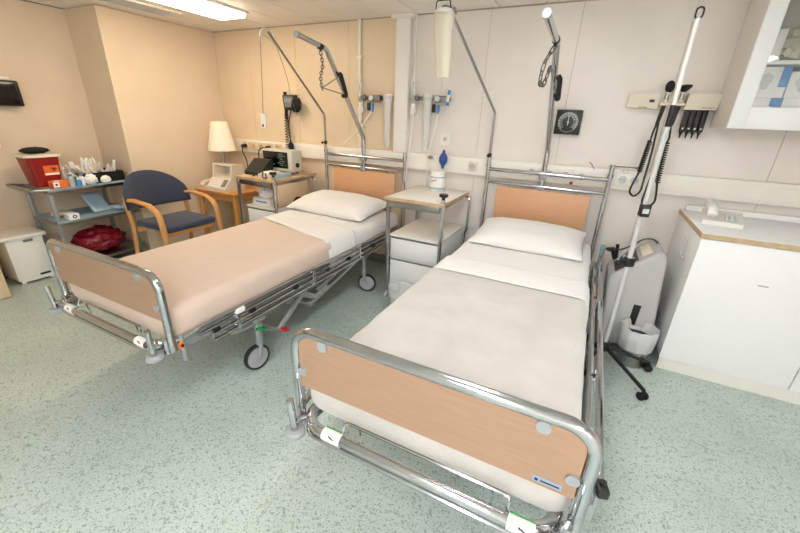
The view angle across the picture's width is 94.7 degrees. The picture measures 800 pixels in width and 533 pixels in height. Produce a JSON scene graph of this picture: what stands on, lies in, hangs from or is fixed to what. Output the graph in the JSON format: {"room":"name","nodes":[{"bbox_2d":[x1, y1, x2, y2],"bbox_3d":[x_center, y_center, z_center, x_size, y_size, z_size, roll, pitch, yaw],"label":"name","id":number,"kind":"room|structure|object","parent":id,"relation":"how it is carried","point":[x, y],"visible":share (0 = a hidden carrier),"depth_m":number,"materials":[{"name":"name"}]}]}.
{"room":"hospital room","nodes":[
{"label":"hospital room","id":0,"kind":"room"},
{"bbox_2d":[0,0,232,268],"bbox_3d":[-3.779,-0.473,1.698,0.575,2.184,6.600,13,24,24],"label":"wall","id":1,"kind":"structure","parent":0,"point":[104,84],"depth_m":3.38,"materials":[{"name":"paint"}]},
{"bbox_2d":[0,76,24,105],"bbox_3d":[-3.237,-1.343,2.799,0.093,0.215,0.520,13,24,24],"label":"wall screen","id":2,"kind":"object","parent":1,"relation":"attached to","point":[10,94],"visible":1,"depth_m":2.94,"materials":[{"name":"black plastic"}]},
{"bbox_2d":[22,0,574,31],"bbox_3d":[-1.048,-0.910,0.042,6.615,0.060,6.800,13,24,24],"label":"ceiling","id":3,"kind":"structure","parent":0,"point":[262,13],"depth_m":2.95,"materials":[{"name":"white"}]},
{"bbox_2d":[96,0,181,16],"bbox_3d":[-2.259,-2.025,2.760,0.265,0.012,1.140,13,24,24],"label":"ceiling vent","id":4,"kind":"object","parent":3,"relation":"in","point":[131,4],"visible":1,"depth_m":3.01,"materials":[{"name":"grey"}]},
{"bbox_2d":[149,0,248,19],"bbox_3d":[-1.677,-1.919,2.604,0.330,0.050,1.240,13,24,24],"label":"ceiling light","id":5,"kind":"object","parent":3,"relation":"attached to","point":[210,8],"visible":1,"depth_m":2.84,"materials":[{"name":"plastic"}]},
{"bbox_2d":[0,251,799,532],"bbox_3d":[-1.129,1.171,0.889,6.615,0.060,6.800,13,24,24],"label":"floor","id":6,"kind":"structure","parent":0,"point":[96,437],"depth_m":1.72,"materials":[{"name":"plastic"}]},
{"bbox_2d":[0,268,11,299],"bbox_3d":[-3.363,-0.085,2.647,0.468,0.780,0.505,13,24,24],"label":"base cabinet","id":7,"kind":"object","parent":6,"relation":"on","point":[4,290],"visible":1,"depth_m":2.85,"materials":[{"name":"wood"}]},
{"bbox_2d":[0,226,54,284],"bbox_3d":[-3.232,-0.094,3.164,0.295,0.418,0.300,13,24,24],"label":"pedal bin","id":8,"kind":"object","parent":6,"relation":"on","point":[24,258],"visible":0.99,"depth_m":3.10,"materials":[{"name":"white plastic"}]},
{"bbox_2d":[6,180,146,256],"bbox_3d":[-2.905,-0.384,3.396,0.446,0.802,0.742,13,24,24],"label":"trolley","id":9,"kind":"object","parent":6,"relation":"on","point":[86,213],"visible":0.45,"depth_m":3.23,"materials":[{"name":"metal"}]},
{"bbox_2d":[11,152,60,187],"bbox_3d":[-2.989,-0.805,3.070,0.235,0.259,0.245,13,24,24],"label":"bin","id":10,"kind":"object","parent":9,"relation":"on","point":[39,168],"visible":0.98,"depth_m":3.00,"materials":[{"name":"red plastic"}]},
{"bbox_2d":[18,147,50,153],"bbox_3d":[-2.998,-0.957,3.028,0.106,0.052,0.201,13,24,24],"label":"lid","id":11,"kind":"object","parent":10,"relation":"on","point":[28,150],"visible":1,"depth_m":2.99,"materials":[{"name":"black"}]},
{"bbox_2d":[47,180,68,188],"bbox_3d":[-2.837,-0.685,3.060,0.077,0.055,0.105,13,24,24],"label":"carton","id":12,"kind":"object","parent":9,"relation":"on","point":[54,184],"visible":1,"depth_m":3.04,"materials":[{"name":"orange"}]},
{"bbox_2d":[50,209,72,216],"bbox_3d":[-2.965,-0.470,3.227,0.172,0.052,0.151,13,24,24],"label":"pack","id":13,"kind":"object","parent":9,"relation":"on","point":[60,211],"visible":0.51,"depth_m":3.20,"materials":[{"name":"beige plastic"}]},
{"bbox_2d":[60,167,68,182],"bbox_3d":[-2.941,-0.801,3.225,0.052,0.140,0.051,13,24,24],"label":"bottle","id":14,"kind":"object","parent":9,"relation":"on","point":[63,172],"visible":0.78,"depth_m":3.21,"materials":[{"name":"beige plastic"}]},
{"bbox_2d":[63,212,80,219],"bbox_3d":[-2.811,-0.433,3.155,0.096,0.050,0.075,13,24,24],"label":"box","id":15,"kind":"object","parent":9,"relation":"on","point":[70,215],"visible":1,"depth_m":3.13,"materials":[{"name":"cardboard"}]},
{"bbox_2d":[68,175,75,184],"bbox_3d":[-2.822,-0.745,3.170,0.052,0.085,0.051,13,24,24],"label":"bottle","id":16,"kind":"object","parent":9,"relation":"on","point":[72,180],"visible":0.77,"depth_m":3.16,"materials":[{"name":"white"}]},
{"bbox_2d":[22,182,123,193],"bbox_3d":[-2.866,-0.735,3.300,0.440,0.027,0.640,13,24,24],"label":"shelf","id":17,"kind":"object","parent":9,"relation":"attached to","point":[46,190],"depth_m":3.11,"materials":[{"name":"metal"}]},
{"bbox_2d":[76,178,82,186],"bbox_3d":[-2.729,-0.717,3.130,0.040,0.070,0.039,13,24,24],"label":"bottle","id":18,"kind":"object","parent":9,"relation":"on","point":[78,181],"visible":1,"depth_m":3.12,"materials":[{"name":"blue"}]},
{"bbox_2d":[78,174,86,185],"bbox_3d":[-2.741,-0.748,3.173,0.048,0.095,0.047,13,24,24],"label":"bottle","id":19,"kind":"object","parent":9,"relation":"on","point":[80,177],"visible":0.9,"depth_m":3.16,"materials":[{"name":"white plastic"}]},
{"bbox_2d":[32,209,138,225],"bbox_3d":[-2.875,-0.489,3.400,0.440,0.027,0.640,13,24,24],"label":"shelf","id":20,"kind":"object","parent":9,"relation":"attached to","point":[85,214],"depth_m":3.26,"materials":[{"name":"metal"}]},
{"bbox_2d":[84,173,97,184],"bbox_3d":[-2.701,-0.764,3.214,0.101,0.094,0.100,13,24,24],"label":"cotton wad","id":21,"kind":"object","parent":9,"relation":"on","point":[91,179],"visible":1,"depth_m":3.19,"materials":[{"name":"white"}]},
{"bbox_2d":[80,192,110,212],"bbox_3d":[-2.804,-0.598,3.404,0.129,0.153,0.160,9,23,17],"label":"pack","id":22,"kind":"object","parent":9,"relation":"on","point":[97,203],"visible":1,"depth_m":3.39},
{"bbox_2d":[70,224,126,251],"bbox_3d":[-2.851,-0.278,3.487,0.349,0.232,0.453,13,24,24],"label":"bag","id":23,"kind":"object","parent":9,"relation":"on","point":[100,238],"visible":0.94,"depth_m":3.40,"materials":[{"name":"plastic"}]},
{"bbox_2d":[74,168,124,183],"bbox_3d":[-2.817,-0.841,3.404,0.280,0.088,0.345,13,24,24],"label":"tray","id":24,"kind":"object","parent":9,"relation":"on","point":[116,175],"visible":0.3,"depth_m":3.40,"materials":[{"name":"black plastic"}]},
{"bbox_2d":[84,159,90,172],"bbox_3d":[-2.832,-0.884,3.340,0.029,0.181,0.059,-7,24,-21],"label":"syringe","id":25,"kind":"object","parent":24,"relation":"in","point":[85,163],"visible":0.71,"depth_m":3.33,"materials":[{"name":"white plastic"}]},
{"bbox_2d":[100,175,111,182],"bbox_3d":[-2.653,-0.793,3.319,0.063,0.064,0.086,13,24,24],"label":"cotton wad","id":26,"kind":"object","parent":9,"relation":"on","point":[105,178],"visible":1,"depth_m":3.30,"materials":[{"name":"white"}]},
{"bbox_2d":[110,203,124,209],"bbox_3d":[-2.685,-0.577,3.527,0.170,0.047,0.140,6,23,10],"label":"pack","id":27,"kind":"object","parent":9,"relation":"on","point":[117,206],"visible":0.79,"depth_m":3.47},
{"bbox_2d":[107,239,146,256],"bbox_3d":[-2.888,-0.152,3.538,0.440,0.027,0.640,13,24,24],"label":"shelf","id":28,"kind":"object","parent":9,"relation":"attached to","point":[127,245],"depth_m":3.59,"materials":[{"name":"metal"}]},
{"bbox_2d":[122,170,223,253],"bbox_3d":[-2.138,-0.428,3.479,0.672,0.883,0.609,13,24,24],"label":"armchair","id":29,"kind":"object","parent":6,"relation":"on","point":[148,189],"visible":0.98,"depth_m":3.44,"materials":[{"name":"blue fabric"}]},
{"bbox_2d":[43,146,406,369],"bbox_3d":[-0.896,-0.195,2.682,0.962,1.135,2.405,13,24,24],"label":"hospital bed","id":30,"kind":"object","parent":6,"relation":"on","point":[137,288],"visible":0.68,"depth_m":1.91,"materials":[{"name":"silver metal"}]},
{"bbox_2d":[69,218,330,337],"bbox_3d":[-1.077,-0.033,2.364,0.871,0.170,1.387,13,24,24],"label":"blanket","id":31,"kind":"object","parent":30,"relation":"on","point":[204,277],"visible":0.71,"depth_m":2.09,"materials":[{"name":"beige fabric"}]},
{"bbox_2d":[259,28,326,145],"bbox_3d":[-0.888,-1.200,3.270,0.034,1.453,0.753,13,24,24],"label":"pole","id":32,"kind":"object","parent":30,"relation":"attached to","point":[268,31],"visible":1,"depth_m":3.10,"materials":[{"name":"metal"}]},
{"bbox_2d":[260,34,296,127],"bbox_3d":[-0.993,-1.542,3.155,0.111,0.649,0.820,4,22,5],"label":"pendant","id":33,"kind":"object","parent":32,"relation":"hanging from","point":[263,117],"visible":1,"depth_m":2.88,"materials":[{"name":"white plastic"}]},
{"bbox_2d":[262,210,355,267],"bbox_3d":[-0.754,-0.253,2.964,1.006,0.213,0.322,20,28,37],"label":"sheet","id":34,"kind":"object","parent":30,"relation":"on","point":[341,239],"visible":0.84,"depth_m":2.79,"materials":[{"name":"white fabric"}]},
{"bbox_2d":[293,30,366,171],"bbox_3d":[-0.517,-1.243,2.994,0.060,1.008,0.866,13,24,24],"label":"pole","id":35,"kind":"object","parent":30,"relation":"attached to","point":[297,34],"visible":0.99,"depth_m":2.94,"materials":[{"name":"silver metal"}]},
{"bbox_2d":[319,51,347,97],"bbox_3d":[-0.506,-1.477,2.850,0.042,0.308,0.298,16,26,31],"label":"handle","id":36,"kind":"object","parent":35,"relation":"hanging from","point":[339,74],"visible":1,"depth_m":2.87,"materials":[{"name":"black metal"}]},
{"bbox_2d":[286,190,385,221],"bbox_3d":[-0.558,-0.579,3.353,0.840,0.176,0.496,14,25,27],"label":"pillow","id":37,"kind":"object","parent":30,"relation":"on","point":[332,203],"visible":0.98,"depth_m":3.20,"materials":[{"name":"white fabric"}]},
{"bbox_2d":[195,185,259,234],"bbox_3d":[-1.889,-0.589,4.236,0.615,0.622,0.468,13,24,24],"label":"side table","id":38,"kind":"object","parent":6,"relation":"on","point":[249,192],"visible":0.34,"depth_m":3.98,"materials":[{"name":"brown wood"}]},
{"bbox_2d":[199,178,210,188],"bbox_3d":[-2.098,-0.933,4.101,0.135,0.101,0.243,13,24,24],"label":"telephone","id":39,"kind":"object","parent":38,"relation":"on","point":[204,183],"visible":0.48,"depth_m":4.04,"materials":[{"name":"beige plastic"}]},
{"bbox_2d":[208,121,236,162],"bbox_3d":[-1.943,-1.227,4.056,0.296,0.691,0.296,13,24,24],"label":"table lamp","id":40,"kind":"object","parent":38,"relation":"on","point":[221,139],"visible":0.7,"depth_m":3.90,"materials":[{"name":"fabric"}]},
{"bbox_2d":[207,163,245,192],"bbox_3d":[-1.889,-0.969,3.982,0.290,0.273,0.270,13,24,24],"label":"machine","id":41,"kind":"object","parent":38,"relation":"on","point":[223,180],"visible":1,"depth_m":3.94,"materials":[{"name":"beige plastic"}]},
{"bbox_2d":[246,203,295,221],"bbox_3d":[-1.223,-0.398,3.892,0.392,0.575,0.564,13,24,24],"label":"drawer unit","id":42,"kind":"object","parent":6,"relation":"on","point":[256,211],"visible":0.1,"depth_m":3.59,"materials":[{"name":"white laminate"}]},
{"bbox_2d":[253,187,273,205],"bbox_3d":[-1.323,-0.711,3.653,0.230,0.176,0.151,13,24,24],"label":"tissue box","id":43,"kind":"object","parent":42,"relation":"on","point":[265,198],"visible":0.77,"depth_m":3.60,"materials":[{"name":"white paper"}]},
{"bbox_2d":[234,170,316,223],"bbox_3d":[-1.214,-0.545,3.784,0.521,0.930,0.628,13,24,24],"label":"table","id":44,"kind":"object","parent":6,"relation":"on","point":[285,190],"visible":0.51,"depth_m":3.52,"materials":[{"name":"brown wood"}]},
{"bbox_2d":[245,158,272,175],"bbox_3d":[-1.375,-0.972,3.584,0.210,0.142,0.165,13,24,24],"label":"control box","id":45,"kind":"object","parent":44,"relation":"on","point":[256,165],"visible":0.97,"depth_m":3.56,"materials":[{"name":"black"}]},
{"bbox_2d":[258,170,280,177],"bbox_3d":[-1.238,-0.878,3.500,0.140,0.042,0.160,13,24,24],"label":"box","id":46,"kind":"object","parent":44,"relation":"on","point":[264,172],"visible":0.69,"depth_m":3.45,"materials":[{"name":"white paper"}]},
{"bbox_2d":[262,148,301,174],"bbox_3d":[-1.175,-1.054,3.688,0.397,0.230,0.158,13,24,24],"label":"monitor","id":47,"kind":"object","parent":44,"relation":"on","point":[286,160],"visible":0.73,"depth_m":3.60,"materials":[{"name":"grey"}]},
{"bbox_2d":[275,172,290,178],"bbox_3d":[-1.113,-0.860,3.475,0.070,0.036,0.180,13,24,24],"label":"box","id":48,"kind":"object","parent":44,"relation":"on","point":[284,174],"visible":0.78,"depth_m":3.45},
{"bbox_2d":[388,281,412,299],"bbox_3d":[0.004,0.243,2.951,0.208,0.186,0.206,13,24,24],"label":"waste bin","id":49,"kind":"object","parent":6,"relation":"on","point":[395,289],"visible":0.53,"depth_m":2.98,"materials":[{"name":"white plastic"}]},
{"bbox_2d":[390,218,462,284],"bbox_3d":[0.230,-0.058,3.222,0.432,0.555,0.579,13,24,24],"label":"drawer unit","id":50,"kind":"object","parent":6,"relation":"on","point":[414,246],"visible":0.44,"depth_m":2.99,"materials":[{"name":"white laminate"}]},
{"bbox_2d":[384,185,470,296],"bbox_3d":[0.237,-0.218,3.120,0.521,0.930,0.628,13,24,24],"label":"table","id":51,"kind":"object","parent":6,"relation":"on","point":[418,198],"visible":0.72,"depth_m":2.85,"materials":[{"name":"laminate"}]},
{"bbox_2d":[429,170,445,190],"bbox_3d":[0.319,-0.732,3.128,0.134,0.164,0.136,13,24,24],"label":"tub","id":52,"kind":"object","parent":51,"relation":"on","point":[437,177],"visible":1,"depth_m":3.08,"materials":[{"name":"white plastic"}]},
{"bbox_2d":[285,155,614,532],"bbox_3d":[0.557,0.124,1.991,0.983,1.170,2.407,13,24,24],"label":"hospital bed","id":53,"kind":"object","parent":6,"relation":"on","point":[559,452],"visible":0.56,"depth_m":1.05,"materials":[{"name":"silver metal"}]},
{"bbox_2d":[311,268,587,511],"bbox_3d":[0.309,0.340,1.582,0.869,0.170,1.140,13,24,24],"label":"blanket","id":54,"kind":"object","parent":53,"relation":"on","point":[526,343],"visible":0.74,"depth_m":1.44,"materials":[{"name":"fabric"}]},
{"bbox_2d":[442,4,495,156],"bbox_3d":[0.479,-0.959,2.703,0.638,1.533,0.051,-14,27,-34],"label":"pole","id":55,"kind":"object","parent":53,"relation":"attached to","point":[489,154],"visible":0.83,"depth_m":2.61,"materials":[{"name":"metal"}]},
{"bbox_2d":[434,0,453,77],"bbox_3d":[0.268,-1.436,2.333,0.111,0.429,0.112,-6,23,-19],"label":"plastic sleeve","id":56,"kind":"object","parent":55,"relation":"hanging from","point":[443,16],"visible":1,"depth_m":2.31,"materials":[{"name":"beige"}]},
{"bbox_2d":[441,78,450,133],"bbox_3d":[0.329,-1.188,2.761,0.033,0.383,0.617,7,23,11],"label":"drip line","id":57,"kind":"object","parent":56,"relation":"hanging from","point":[449,90],"visible":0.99,"depth_m":2.97,"materials":[{"name":"white plastic"}]},
{"bbox_2d":[432,255,589,327],"bbox_3d":[0.611,0.137,2.139,0.896,0.214,0.242,13,24,24],"label":"sheet","id":58,"kind":"object","parent":53,"relation":"on","point":[539,281],"visible":0.83,"depth_m":2.06,"materials":[{"name":"white fabric"}]},
{"bbox_2d":[467,217,586,261],"bbox_3d":[0.929,-0.230,2.666,0.760,0.155,0.496,13,24,24],"label":"pillow","id":59,"kind":"object","parent":53,"relation":"on","point":[536,237],"visible":1,"depth_m":2.54,"materials":[{"name":"white fabric"}]},
{"bbox_2d":[536,7,559,190],"bbox_3d":[0.878,-0.869,2.257,0.060,0.971,1.070,13,24,24],"label":"pole","id":60,"kind":"object","parent":53,"relation":"attached to","point":[547,15],"visible":0.91,"depth_m":2.29,"materials":[{"name":"silver metal"}]},
{"bbox_2d":[538,45,562,100],"bbox_3d":[0.894,-1.130,2.163,0.319,0.278,0.071,-18,30,-41],"label":"handle","id":61,"kind":"object","parent":60,"relation":"hanging from","point":[557,95],"visible":1,"depth_m":2.17,"materials":[{"name":"black plastic"}]},
{"bbox_2d":[603,238,666,343],"bbox_3d":[1.556,0.179,2.520,0.380,0.742,0.338,13,24,24],"label":"equipment unit","id":62,"kind":"object","parent":6,"relation":"on","point":[640,296],"visible":0.66,"depth_m":2.36,"materials":[{"name":"grey plastic"}]},
{"bbox_2d":[630,304,641,324],"bbox_3d":[1.522,0.313,2.392,0.045,0.143,0.008,13,24,24],"label":"handle","id":63,"kind":"object","parent":62,"relation":"attached to","point":[635,309],"depth_m":2.38,"materials":[{"name":"black plastic"}]},
{"bbox_2d":[616,318,659,368],"bbox_3d":[1.504,0.498,2.362,0.217,0.266,0.213,13,24,24],"label":"waste bin","id":64,"kind":"object","parent":6,"relation":"on","point":[638,341],"visible":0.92,"depth_m":2.31,"materials":[{"name":"plastic"}]},
{"bbox_2d":[594,6,705,400],"bbox_3d":[1.397,-0.251,1.968,0.371,1.941,0.510,-12,26,-32],"label":"stand","id":65,"kind":"object","parent":6,"relation":"on","point":[644,210],"visible":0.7,"depth_m":2.04,"materials":[{"name":"grey"}]},
{"bbox_2d":[654,215,799,404],"bbox_3d":[2.415,0.285,2.163,1.456,0.875,0.682,13,24,24],"label":"base cabinet","id":66,"kind":"object","parent":6,"relation":"on","point":[728,314],"visible":0.93,"depth_m":2.07,"materials":[{"name":"white laminate"}]},
{"bbox_2d":[679,205,799,251],"bbox_3d":[2.435,-0.148,1.981,1.446,0.063,0.688,13,24,24],"label":"countertop","id":67,"kind":"structure","parent":66,"relation":"on","point":[776,231],"depth_m":2.09,"materials":[{"name":"white laminate"}]},
{"bbox_2d":[699,198,743,229],"bbox_3d":[1.939,-0.326,2.209,0.190,0.125,0.282,17,26,31],"label":"telephone","id":68,"kind":"object","parent":67,"relation":"on","point":[711,214],"visible":1,"depth_m":2.16,"materials":[{"name":"white plastic"}]},
{"bbox_2d":[213,0,799,293],"bbox_3d":[0.430,-0.973,3.240,6.615,2.249,0.100,13,24,24],"label":"wall","id":69,"kind":"structure","parent":0,"point":[611,51],"depth_m":2.77,"materials":[{"name":"beige"}]},
{"bbox_2d":[241,144,247,166],"bbox_3d":[-1.723,-1.158,4.159,0.119,0.427,0.066,19,27,35],"label":"lead","id":70,"kind":"object","parent":69,"relation":"hanging from","point":[242,145],"visible":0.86,"depth_m":4.10,"materials":[{"name":"black plastic"}]},
{"bbox_2d":[250,142,257,150],"bbox_3d":[-1.620,-1.333,4.085,0.095,0.085,0.016,13,24,24],"label":"wall socket","id":71,"kind":"object","parent":69,"relation":"attached to","point":[253,144],"visible":1,"depth_m":4.08,"materials":[{"name":"beige plastic"}]},
{"bbox_2d":[282,92,300,148],"bbox_3d":[-1.087,-1.466,3.747,0.281,0.568,0.108,22,30,40],"label":"pressure gauge","id":72,"kind":"object","parent":69,"relation":"attached to","point":[288,105],"visible":0.98,"depth_m":3.69,"materials":[{"name":"black"}]},
{"bbox_2d":[357,19,362,147],"bbox_3d":[-0.363,-1.623,3.341,0.044,1.054,0.034,13,24,24],"label":"gas pipe","id":73,"kind":"object","parent":69,"relation":"attached to","point":[359,57],"visible":0.81,"depth_m":3.26,"materials":[{"name":"metal"}]},
{"bbox_2d":[357,94,367,112],"bbox_3d":[-0.333,-1.524,3.326,0.105,0.250,0.094,13,24,24],"label":"flowmeter","id":74,"kind":"object","parent":69,"relation":"attached to","point":[360,109],"visible":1,"depth_m":3.33,"materials":[{"name":"white plastic"}]},
{"bbox_2d":[357,102,363,112],"bbox_3d":[-0.359,-1.450,3.360,0.060,0.085,0.060,13,24,24],"label":"cup","id":75,"kind":"object","parent":74,"relation":"on","point":[360,109],"depth_m":3.34,"materials":[{"name":"white plastic"}]},
{"bbox_2d":[367,95,383,111],"bbox_3d":[-0.222,-1.461,3.300,0.141,0.141,0.078,13,24,24],"label":"suction regulator","id":76,"kind":"object","parent":69,"relation":"attached to","point":[372,98],"visible":1,"depth_m":3.27,"materials":[{"name":"metal"}]},
{"bbox_2d":[343,112,371,144],"bbox_3d":[-0.406,-1.284,3.437,0.319,0.307,0.025,13,24,24],"label":"hose","id":77,"kind":"object","parent":76,"relation":"hanging from","point":[370,112],"visible":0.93,"depth_m":3.43,"materials":[{"name":"white plastic"}]},
{"bbox_2d":[383,94,392,146],"bbox_3d":[-0.128,-1.300,3.300,0.132,0.440,0.097,13,24,24],"label":"holder","id":78,"kind":"object","parent":69,"relation":"attached to","point":[388,98],"visible":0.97,"depth_m":3.25,"materials":[{"name":"white"}]},
{"bbox_2d":[391,12,416,151],"bbox_3d":[0.016,-1.530,3.146,0.200,1.056,0.075,13,24,24],"label":"trim","id":79,"kind":"structure","parent":69,"relation":"attached to","point":[404,25],"depth_m":3.10,"materials":[{"name":"white"}]},
{"bbox_2d":[413,14,417,87],"bbox_3d":[0.127,-1.760,3.027,0.013,0.527,0.014,13,24,24],"label":"gas pipe","id":80,"kind":"object","parent":69,"relation":"attached to","point":[417,14],"visible":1,"depth_m":3.02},
{"bbox_2d":[410,95,422,114],"bbox_3d":[0.140,-1.418,3.110,0.105,0.250,0.094,13,24,24],"label":"flowmeter","id":81,"kind":"object","parent":69,"relation":"attached to","point":[413,110],"visible":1,"depth_m":3.12,"materials":[{"name":"white plastic"}]},
{"bbox_2d":[405,114,413,221],"bbox_3d":[0.076,-0.861,3.328,0.054,0.954,0.026,-3,23,-12],"label":"hose","id":82,"kind":"object","parent":81,"relation":"hanging from","point":[412,114],"visible":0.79,"depth_m":3.27,"materials":[{"name":"white plastic"}]},
{"bbox_2d":[410,104,416,114],"bbox_3d":[0.113,-1.343,3.144,0.060,0.085,0.060,13,24,24],"label":"cup","id":83,"kind":"object","parent":81,"relation":"on","point":[413,110],"depth_m":3.13,"materials":[{"name":"white plastic"}]},
{"bbox_2d":[422,94,433,150],"bbox_3d":[0.211,-1.224,3.144,0.132,0.440,0.097,13,24,24],"label":"holder","id":84,"kind":"object","parent":69,"relation":"attached to","point":[427,99],"visible":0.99,"depth_m":3.10,"materials":[{"name":"white"}]},
{"bbox_2d":[422,115,437,212],"bbox_3d":[0.252,-0.876,3.243,0.110,0.856,0.043,22,30,40],"label":"hose","id":85,"kind":"object","parent":69,"relation":"attached to","point":[437,115],"visible":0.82,"depth_m":3.16,"materials":[{"name":"white plastic"}]},
{"bbox_2d":[432,95,450,113],"bbox_3d":[0.339,-1.334,3.043,0.141,0.141,0.078,13,24,24],"label":"suction regulator","id":86,"kind":"object","parent":69,"relation":"attached to","point":[437,99],"visible":0.94,"depth_m":3.02,"materials":[{"name":"metal"}]},
{"bbox_2d":[439,150,447,168],"bbox_3d":[0.367,-0.911,3.132,0.072,0.154,0.072,13,24,24],"label":"bulb","id":87,"kind":"object","parent":69,"relation":"attached to","point":[443,158],"visible":1,"depth_m":3.11,"materials":[{"name":"blue rubber"}]},
{"bbox_2d":[440,133,450,144],"bbox_3d":[0.387,-1.087,3.146,0.085,0.100,0.023,13,24,24],"label":"wall switch","id":88,"kind":"object","parent":69,"relation":"attached to","point":[445,138],"visible":1,"depth_m":3.14,"materials":[{"name":"white plastic"}]},
{"bbox_2d":[467,161,477,171],"bbox_3d":[0.603,-0.831,3.068,0.078,0.080,0.016,13,24,24],"label":"wall socket","id":89,"kind":"object","parent":69,"relation":"attached to","point":[472,166],"visible":1,"depth_m":3.06,"materials":[{"name":"beige plastic"}]},
{"bbox_2d":[366,253,597,311],"bbox_3d":[-0.073,-0.054,3.801,4.480,0.090,0.012,13,24,24],"label":"baseboard","id":90,"kind":"structure","parent":69,"relation":"attached to","point":[375,257],"depth_m":3.86,"materials":[{"name":"grey"}]},
{"bbox_2d":[233,138,799,207],"bbox_3d":[0.605,-0.846,3.102,5.940,0.135,0.053,13,24,24],"label":"wall rail","id":91,"kind":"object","parent":69,"relation":"attached to","point":[737,190],"depth_m":2.69,"materials":[{"name":"plastic"}]},
{"bbox_2d":[524,166,538,177],"bbox_3d":[1.026,-0.737,2.874,0.100,0.088,0.016,13,24,24],"label":"wall socket","id":92,"kind":"object","parent":69,"relation":"attached to","point":[530,168],"visible":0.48,"depth_m":2.87,"materials":[{"name":"grey"}]},
{"bbox_2d":[547,167,557,179],"bbox_3d":[1.146,-0.710,2.819,0.100,0.088,0.016,13,24,24],"label":"wall socket","id":93,"kind":"object","parent":69,"relation":"attached to","point":[552,170],"visible":0.36,"depth_m":2.81,"materials":[{"name":"grey"}]},
{"bbox_2d":[557,169,573,181],"bbox_3d":[1.244,-0.688,2.774,0.100,0.088,0.016,13,24,24],"label":"wall socket","id":94,"kind":"object","parent":69,"relation":"attached to","point":[563,171],"visible":0.52,"depth_m":2.77,"materials":[{"name":"grey"}]},
{"bbox_2d":[554,110,583,134],"bbox_3d":[1.224,-1.050,2.682,0.171,0.166,0.060,13,24,24],"label":"dial","id":95,"kind":"object","parent":69,"relation":"attached to","point":[568,122],"visible":1,"depth_m":2.66,"materials":[{"name":"black"}]},
{"bbox_2d":[573,170,589,182],"bbox_3d":[1.342,-0.666,2.729,0.100,0.088,0.016,13,24,24],"label":"wall socket","id":96,"kind":"object","parent":69,"relation":"attached to","point":[577,172],"visible":0.51,"depth_m":2.73,"materials":[{"name":"grey"}]},
{"bbox_2d":[615,173,641,186],"bbox_3d":[1.614,-0.610,2.602,0.150,0.085,0.016,13,24,24],"label":"wall socket","id":97,"kind":"object","parent":69,"relation":"attached to","point":[622,179],"visible":0.91,"depth_m":2.60,"materials":[{"name":"grey"}]},
{"bbox_2d":[609,165,638,173],"bbox_3d":[1.571,-0.681,2.593,0.183,0.053,0.016,9,23,17],"label":"hook rail","id":98,"kind":"object","parent":97,"relation":"attached to","point":[624,167],"visible":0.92,"depth_m":2.58,"materials":[{"name":"grey"}]},
{"bbox_2d":[626,80,692,205],"bbox_3d":[1.638,-0.810,2.460,0.328,0.778,0.208,13,24,24],"label":"diagnostic set","id":99,"kind":"object","parent":69,"relation":"attached to","point":[646,101],"visible":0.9,"depth_m":2.42,"materials":[{"name":"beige plastic"}]},
{"bbox_2d":[678,93,722,138],"bbox_3d":[1.893,-0.953,2.345,0.180,0.263,0.076,13,24,24],"label":"dispenser","id":100,"kind":"object","parent":69,"relation":"attached to","point":[700,105],"visible":1,"depth_m":2.32,"materials":[{"name":"beige plastic"}]},
{"bbox_2d":[709,0,799,130],"bbox_3d":[2.309,-1.086,1.875,0.900,0.751,0.391,13,24,24],"label":"upper cabinet","id":101,"kind":"object","parent":69,"relation":"attached to","point":[763,21],"visible":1,"depth_m":1.96,"materials":[{"name":"beige"}]},
{"bbox_2d":[752,106,799,107],"bbox_3d":[2.030,-0.845,2.078,0.265,0.095,0.266,13,24,24],"label":"carton","id":102,"kind":"object","parent":101,"relation":"in","point":[752,106],"visible":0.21,"depth_m":1.94,"materials":[{"name":"white paper"}]},
{"bbox_2d":[752,98,799,106],"bbox_3d":[2.042,-0.907,2.048,0.285,0.042,0.266,13,24,24],"label":"carton","id":103,"kind":"object","parent":102,"relation":"on","point":[770,102],"visible":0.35,"depth_m":1.94,"materials":[{"name":"cardboard"}]},
{"bbox_2d":[755,66,793,97],"bbox_3d":[1.980,-1.003,2.030,0.160,0.144,0.249,13,24,24],"label":"carton","id":104,"kind":"object","parent":103,"relation":"on","point":[774,81],"visible":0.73,"depth_m":1.92,"materials":[{"name":"cardboard"}]},
{"bbox_2d":[760,73,773,89],"bbox_3d":[1.915,-0.970,1.929,0.059,0.079,0.001,13,24,24],"label":"picture","id":105,"kind":"object","parent":104,"relation":"attached to","point":[767,82],"depth_m":1.93,"materials":[{"name":"grey"}]},
{"bbox_2d":[782,71,799,97],"bbox_3d":[2.131,-0.960,1.969,0.163,0.122,0.241,13,24,24],"label":"carton","id":106,"kind":"object","parent":103,"relation":"on","point":[792,90],"visible":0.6,"depth_m":1.90,"materials":[{"name":"white paper"}]},
{"bbox_2d":[795,79,799,91],"bbox_3d":[2.060,-0.927,1.877,0.080,0.069,0.001,13,24,24],"label":"picture","id":107,"kind":"object","parent":106,"relation":"attached to","point":[797,81],"depth_m":1.89,"materials":[{"name":"grey"}]},
{"bbox_2d":[768,29,788,60],"bbox_3d":[1.944,-1.155,1.945,0.075,0.138,0.165,13,24,24],"label":"carton","id":108,"kind":"object","parent":101,"relation":"in","point":[780,40],"visible":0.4,"depth_m":1.87,"materials":[{"name":"cardboard"}]},
{"bbox_2d":[766,60,799,71],"bbox_3d":[2.312,-1.039,1.904,0.864,0.018,0.351,13,24,24],"label":"shelf","id":109,"kind":"object","parent":101,"relation":"attached to","point":[776,63],"depth_m":1.90,"materials":[{"name":"white laminate"}]},
{"bbox_2d":[779,24,799,59],"bbox_3d":[2.058,-1.156,1.893,0.161,0.188,0.148,13,24,24],"label":"plastic bag","id":110,"kind":"object","parent":101,"relation":"in","point":[790,50],"visible":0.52,"depth_m":1.88,"materials":[{"name":"beige"}]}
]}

